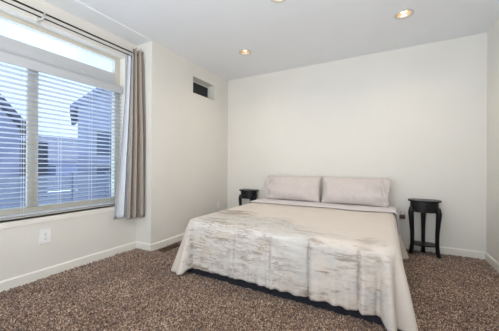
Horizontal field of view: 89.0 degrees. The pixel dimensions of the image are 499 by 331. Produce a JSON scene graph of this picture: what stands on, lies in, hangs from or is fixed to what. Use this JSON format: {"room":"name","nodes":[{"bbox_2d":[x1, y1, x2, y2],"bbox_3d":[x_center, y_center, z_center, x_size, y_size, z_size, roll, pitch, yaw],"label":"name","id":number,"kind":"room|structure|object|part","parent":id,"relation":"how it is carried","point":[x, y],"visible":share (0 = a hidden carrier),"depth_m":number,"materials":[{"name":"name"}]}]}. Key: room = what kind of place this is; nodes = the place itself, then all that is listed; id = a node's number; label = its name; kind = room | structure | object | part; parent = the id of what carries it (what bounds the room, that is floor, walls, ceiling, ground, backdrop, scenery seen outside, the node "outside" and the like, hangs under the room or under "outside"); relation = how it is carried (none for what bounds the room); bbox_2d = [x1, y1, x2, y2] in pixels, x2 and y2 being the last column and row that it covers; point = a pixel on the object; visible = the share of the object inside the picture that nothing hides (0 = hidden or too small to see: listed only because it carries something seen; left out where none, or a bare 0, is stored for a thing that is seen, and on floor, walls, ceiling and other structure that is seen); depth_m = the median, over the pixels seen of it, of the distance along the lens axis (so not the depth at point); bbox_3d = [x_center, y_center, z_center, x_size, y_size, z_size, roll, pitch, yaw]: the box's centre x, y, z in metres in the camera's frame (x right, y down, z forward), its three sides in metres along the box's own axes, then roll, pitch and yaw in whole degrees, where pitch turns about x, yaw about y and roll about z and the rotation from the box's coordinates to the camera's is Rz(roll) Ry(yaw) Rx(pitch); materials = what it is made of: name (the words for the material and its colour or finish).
{"room":"bedroom","nodes":[
{"label":"bedroom","id":0,"kind":"room"},
{"bbox_2d":[0,0,227,280],"bbox_3d":[-2.029,-0.238,2.490,0.545,2.790,6.014,0,0,29],"label":"wall","id":1,"kind":"structure","parent":0,"point":[186,167],"depth_m":3.40,"materials":[{"name":"paint"}]},
{"bbox_2d":[39,228,50,244],"bbox_3d":[-2.024,0.702,2.518,0.009,0.140,0.100,0,0,29],"label":"wall outlet","id":2,"kind":"object","parent":1,"relation":"attached to","point":[44,235],"visible":1,"depth_m":2.51,"materials":[{"name":"plastic"}]},
{"bbox_2d":[0,11,119,228],"bbox_3d":[-2.122,-0.417,2.501,0.180,1.954,1.942,0,0,29],"label":"window","id":3,"kind":"structure","parent":1,"relation":"in","point":[8,45],"depth_m":2.58,"materials":[{"name":"beige plastic"}]},
{"bbox_3d":[-2.096,0.494,2.484,0.110,0.024,1.942,0,0,29],"label":"sill","id":4,"kind":"part","parent":3,"relation":"part of","materials":[{"name":"white paint"}]},
{"bbox_2d":[0,51,122,218],"bbox_3d":[-2.103,-0.269,2.490,0.066,1.486,1.818,0,0,29],"label":"window blind","id":5,"kind":"object","parent":3,"relation":"attached to","point":[11,59],"visible":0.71,"depth_m":2.65,"materials":[{"name":"white plastic"}]},
{"bbox_3d":[-2.152,-0.237,2.407,0.057,1.395,0.003,0,0,29],"label":"ladder cord","id":6,"kind":"part","parent":5,"relation":"part of","materials":[{"name":"white fabric"}]},
{"bbox_3d":[-2.110,0.464,2.491,0.052,0.020,1.818,0,0,29],"label":"rail","id":7,"kind":"part","parent":5,"relation":"part of","materials":[{"name":"white plastic"}]},
{"bbox_3d":[-2.003,-0.236,2.679,0.057,1.395,0.003,0,0,29],"label":"ladder cord","id":8,"kind":"part","parent":5,"relation":"part of","materials":[{"name":"white fabric"}]},
{"bbox_3d":[-1.852,-0.235,2.955,0.057,1.395,0.003,0,0,29],"label":"ladder cord","id":9,"kind":"part","parent":5,"relation":"part of","materials":[{"name":"white fabric"}]},
{"bbox_3d":[-1.732,-0.234,3.175,0.057,1.395,0.003,0,0,29],"label":"ladder cord","id":10,"kind":"part","parent":5,"relation":"part of","materials":[{"name":"white fabric"}]},
{"bbox_2d":[0,241,136,291],"bbox_3d":[-2.055,1.077,2.458,0.014,0.118,2.219,0,0,29],"label":"baseboard","id":11,"kind":"structure","parent":1,"relation":"attached to","point":[30,277],"depth_m":2.63,"materials":[{"name":"white paint"}]},
{"bbox_2d":[0,0,141,58],"bbox_3d":[-1.984,-1.409,2.446,0.126,0.081,2.134,0,0,29],"label":"curtain rod","id":12,"kind":"object","parent":1,"relation":"attached to","point":[39,18],"visible":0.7,"depth_m":2.54,"materials":[{"name":"brown metal"}]},
{"bbox_2d":[113,53,131,219],"bbox_3d":[-1.590,-0.395,3.205,0.048,2.116,0.284,0,0,32],"label":"sheer curtain","id":13,"kind":"object","parent":12,"relation":"hanging from","point":[120,209],"visible":0.84,"depth_m":3.23,"materials":[{"name":"fabric"}]},
{"bbox_2d":[127,46,145,218],"bbox_3d":[-1.454,-0.416,3.267,0.127,2.188,0.226,0,0,37],"label":"curtain","id":14,"kind":"object","parent":12,"relation":"hanging from","point":[137,126],"visible":1,"depth_m":3.28,"materials":[{"name":"beige fabric"}]},
{"bbox_2d":[136,241,151,250],"bbox_3d":[-1.396,1.081,3.354,0.281,0.118,0.014,0,0,29],"label":"baseboard","id":15,"kind":"structure","parent":1,"relation":"attached to","point":[144,246],"depth_m":3.35,"materials":[{"name":"white paint"}]},
{"bbox_2d":[152,233,184,250],"bbox_3d":[-0.846,1.084,4.078,0.014,0.118,1.785,0,0,29],"label":"baseboard","id":16,"kind":"structure","parent":1,"relation":"attached to","point":[169,241],"depth_m":3.52,"materials":[{"name":"white paint"}]},
{"bbox_2d":[193,81,207,97],"bbox_3d":[-0.896,-1.280,4.325,0.020,0.261,0.575,0,0,29],"label":"vent","id":17,"kind":"object","parent":1,"relation":"attached to","point":[199,89],"visible":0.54,"depth_m":4.40,"materials":[{"name":"black metal"}]},
{"bbox_2d":[0,240,498,330],"bbox_3d":[-0.280,1.121,1.527,4.043,0.031,5.734,0,0,29],"label":"floor","id":18,"kind":"structure","parent":0,"point":[137,289],"depth_m":2.07,"materials":[{"name":"brown carpet"}]},
{"bbox_2d":[158,243,180,251],"bbox_3d":[-1.066,1.104,3.421,0.110,0.016,0.320,0,0,29],"label":"floor vent","id":19,"kind":"object","parent":18,"relation":"in","point":[172,246],"visible":0.96,"depth_m":3.40,"materials":[{"name":"brown metal"}]},
{"bbox_2d":[239,189,258,205],"bbox_3d":[-0.020,0.776,4.473,0.356,0.700,0.275,0,0,29],"label":"nightstand","id":20,"kind":"object","parent":18,"relation":"on","point":[251,194],"visible":0.49,"depth_m":4.38,"materials":[{"name":"black paint"}]},
{"bbox_3d":[-0.162,0.821,4.509,0.066,0.608,0.058,0,0,13],"label":"leg","id":21,"kind":"part","parent":20,"relation":"part of","materials":[{"name":"black paint"}]},
{"bbox_3d":[-0.061,0.510,4.396,0.227,0.095,0.042,0,0,29],"label":"drawer","id":22,"kind":"part","parent":20,"relation":"part of","materials":[{"name":"black paint"}]},
{"bbox_2d":[188,268,383,325],"bbox_3d":[0.659,0.865,3.082,1.890,0.528,1.998,0,0,29],"label":"bed","id":23,"kind":"object","parent":18,"relation":"on","point":[238,282],"visible":0.12,"depth_m":2.12,"materials":[{"name":"black fabric"}]},
{"bbox_2d":[171,202,417,330],"bbox_3d":[0.522,0.838,2.846,2.256,0.550,1.743,0,0,29],"label":"comforter","id":24,"kind":"object","parent":23,"relation":"on","point":[347,259],"visible":1,"depth_m":2.13,"materials":[{"name":"beige fabric"}]},
{"bbox_2d":[247,197,399,234],"bbox_3d":[0.989,0.683,3.681,2.050,0.282,0.633,0,0,29],"label":"sheet","id":25,"kind":"object","parent":23,"relation":"on","point":[391,209],"visible":0.77,"depth_m":3.50,"materials":[{"name":"fabric"}]},
{"bbox_2d":[265,175,321,202],"bbox_3d":[0.672,0.357,4.031,0.913,0.384,0.254,0,0,28],"label":"pillow","id":26,"kind":"object","parent":25,"relation":"on","point":[299,188],"visible":1,"depth_m":3.94,"materials":[{"name":"beige fabric"}]},
{"bbox_2d":[321,177,390,206],"bbox_3d":[1.482,0.362,3.590,0.900,0.384,0.253,0,0,28],"label":"pillow","id":27,"kind":"object","parent":25,"relation":"on","point":[355,191],"visible":1,"depth_m":3.49,"materials":[{"name":"beige fabric"}]},
{"bbox_2d":[408,198,441,258],"bbox_3d":[2.221,0.788,3.226,0.356,0.700,0.275,0,0,29],"label":"nightstand","id":28,"kind":"object","parent":18,"relation":"on","point":[424,206],"visible":1,"depth_m":3.18,"materials":[{"name":"black paint"}]},
{"bbox_3d":[2.079,0.833,3.262,0.066,0.608,0.058,0,0,13],"label":"leg","id":29,"kind":"part","parent":28,"relation":"part of","materials":[{"name":"black paint"}]},
{"bbox_3d":[2.273,0.834,3.321,0.058,0.608,0.059,0,0,29],"label":"leg","id":30,"kind":"part","parent":28,"relation":"part of","materials":[{"name":"black paint"}]},
{"bbox_2d":[413,240,436,247],"bbox_3d":[2.223,1.000,3.231,0.292,0.015,0.202,0,0,29],"label":"shelf","id":31,"kind":"object","parent":28,"relation":"attached to","point":[419,243],"depth_m":3.22,"materials":[{"name":"black paint"}]},
{"bbox_3d":[2.181,0.522,3.149,0.227,0.095,0.042,0,0,29],"label":"drawer","id":32,"kind":"part","parent":28,"relation":"part of","materials":[{"name":"black paint"}]},
{"bbox_3d":[2.328,0.834,3.126,0.066,0.608,0.058,0,0,45],"label":"leg","id":33,"kind":"part","parent":28,"relation":"part of","materials":[{"name":"black paint"}]},
{"bbox_2d":[43,0,498,80],"bbox_3d":[-0.315,-1.692,1.554,4.437,0.163,6.014,0,0,29],"label":"ceiling","id":34,"kind":"structure","parent":0,"point":[288,34],"depth_m":2.93,"materials":[{"name":"paint"}]},
{"bbox_2d":[239,49,250,54],"bbox_3d":[-0.064,-1.649,3.631,0.184,0.068,0.184,0,0,29],"label":"recessed light","id":35,"kind":"object","parent":34,"relation":"in","point":[246,51],"visible":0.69,"depth_m":3.66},
{"bbox_2d":[270,0,284,2],"bbox_3d":[0.279,-1.647,2.432,0.184,0.068,0.184,0,0,29],"label":"recessed light","id":36,"kind":"object","parent":34,"relation":"in","point":[274,1],"visible":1,"depth_m":2.50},
{"bbox_2d":[394,9,413,18],"bbox_3d":[1.646,-1.639,2.704,0.184,0.068,0.184,0,0,29],"label":"recessed light","id":37,"kind":"object","parent":34,"relation":"in","point":[409,12],"visible":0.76,"depth_m":2.72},
{"bbox_2d":[227,33,486,251],"bbox_3d":[1.260,-0.220,4.030,3.742,2.790,0.150,0,0,29],"label":"wall","id":38,"kind":"structure","parent":0,"point":[414,117],"depth_m":3.57,"materials":[{"name":"paint"}]},
{"bbox_2d":[403,242,485,259],"bbox_3d":[1.220,1.095,3.955,3.728,0.118,0.014,0,0,29],"label":"baseboard","id":39,"kind":"structure","parent":38,"relation":"attached to","point":[444,250],"depth_m":3.20,"materials":[{"name":"white paint"}]},
{"bbox_2d":[486,17,498,262],"bbox_3d":[1.557,-0.219,0.523,0.150,2.790,6.014,0,0,29],"label":"wall","id":40,"kind":"structure","parent":0,"point":[492,199],"depth_m":2.88,"materials":[{"name":"paint"}]},
{"bbox_2d":[485,252,498,272],"bbox_3d":[1.474,1.097,0.557,0.014,0.118,5.700,0,0,29],"label":"baseboard","id":41,"kind":"structure","parent":40,"relation":"attached to","point":[488,258],"depth_m":2.84,"materials":[{"name":"white paint"}]},
{"label":"outside","id":42,"kind":"structure","parent":0,"visible":0},
{"bbox_2d":[38,186,76,201],"bbox_3d":[-23.082,1.742,24.060,56.400,0.300,100.000,0,0,29],"label":"ground","id":43,"kind":"structure","parent":42,"point":[67,186],"depth_m":14.54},
{"bbox_2d":[0,94,47,205],"bbox_3d":[-13.464,-1.731,10.526,6.450,6.750,6.600,0,0,29],"label":"house","id":44,"kind":"structure","parent":43,"relation":"on","point":[1,98],"depth_m":10.80,"materials":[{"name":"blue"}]},
{"bbox_2d":[20,134,77,187],"bbox_3d":[-16.675,-0.449,21.579,6.600,4.150,10.800,0,0,29],"label":"house","id":45,"kind":"structure","parent":43,"relation":"on","point":[70,170],"depth_m":20.02,"materials":[{"name":"blue"}]},
{"bbox_3d":[-14.876,0.486,18.537,0.030,0.960,1.260,0,0,29],"label":"pane","id":46,"kind":"part","parent":45,"relation":"part of","materials":[{"name":"glass"}]},
{"bbox_2d":[0,172,110,208],"bbox_3d":[-6.529,0.957,9.338,0.140,1.450,5.100,0,0,29],"label":"fence","id":47,"kind":"object","parent":43,"relation":"on","point":[78,177],"visible":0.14,"depth_m":8.93,"materials":[{"name":"wood"}]},
{"bbox_3d":[-6.505,0.957,9.382,0.140,1.450,0.100,0,0,29],"label":"post","id":48,"kind":"part","parent":47,"relation":"part of","materials":[{"name":"wood"}]},
{"bbox_3d":[-5.904,0.960,10.477,0.140,1.450,0.100,0,0,29],"label":"post","id":49,"kind":"part","parent":47,"relation":"part of","materials":[{"name":"wood"}]},
{"bbox_2d":[70,88,111,197],"bbox_3d":[-6.569,-1.943,14.923,6.440,7.250,5.700,0,0,-34],"label":"house","id":50,"kind":"structure","parent":43,"relation":"on","point":[86,101],"depth_m":11.51,"materials":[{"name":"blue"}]},
{"bbox_3d":[-6.635,0.581,11.748,0.760,1.060,0.030,0,0,-34],"label":"pane","id":51,"kind":"part","parent":50,"relation":"part of","materials":[{"name":"clear glass"}]},
{"bbox_3d":[-6.626,-1.019,11.748,0.760,1.060,0.030,0,0,-34],"label":"pane","id":52,"kind":"part","parent":50,"relation":"part of","materials":[{"name":"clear glass"}]}
]}

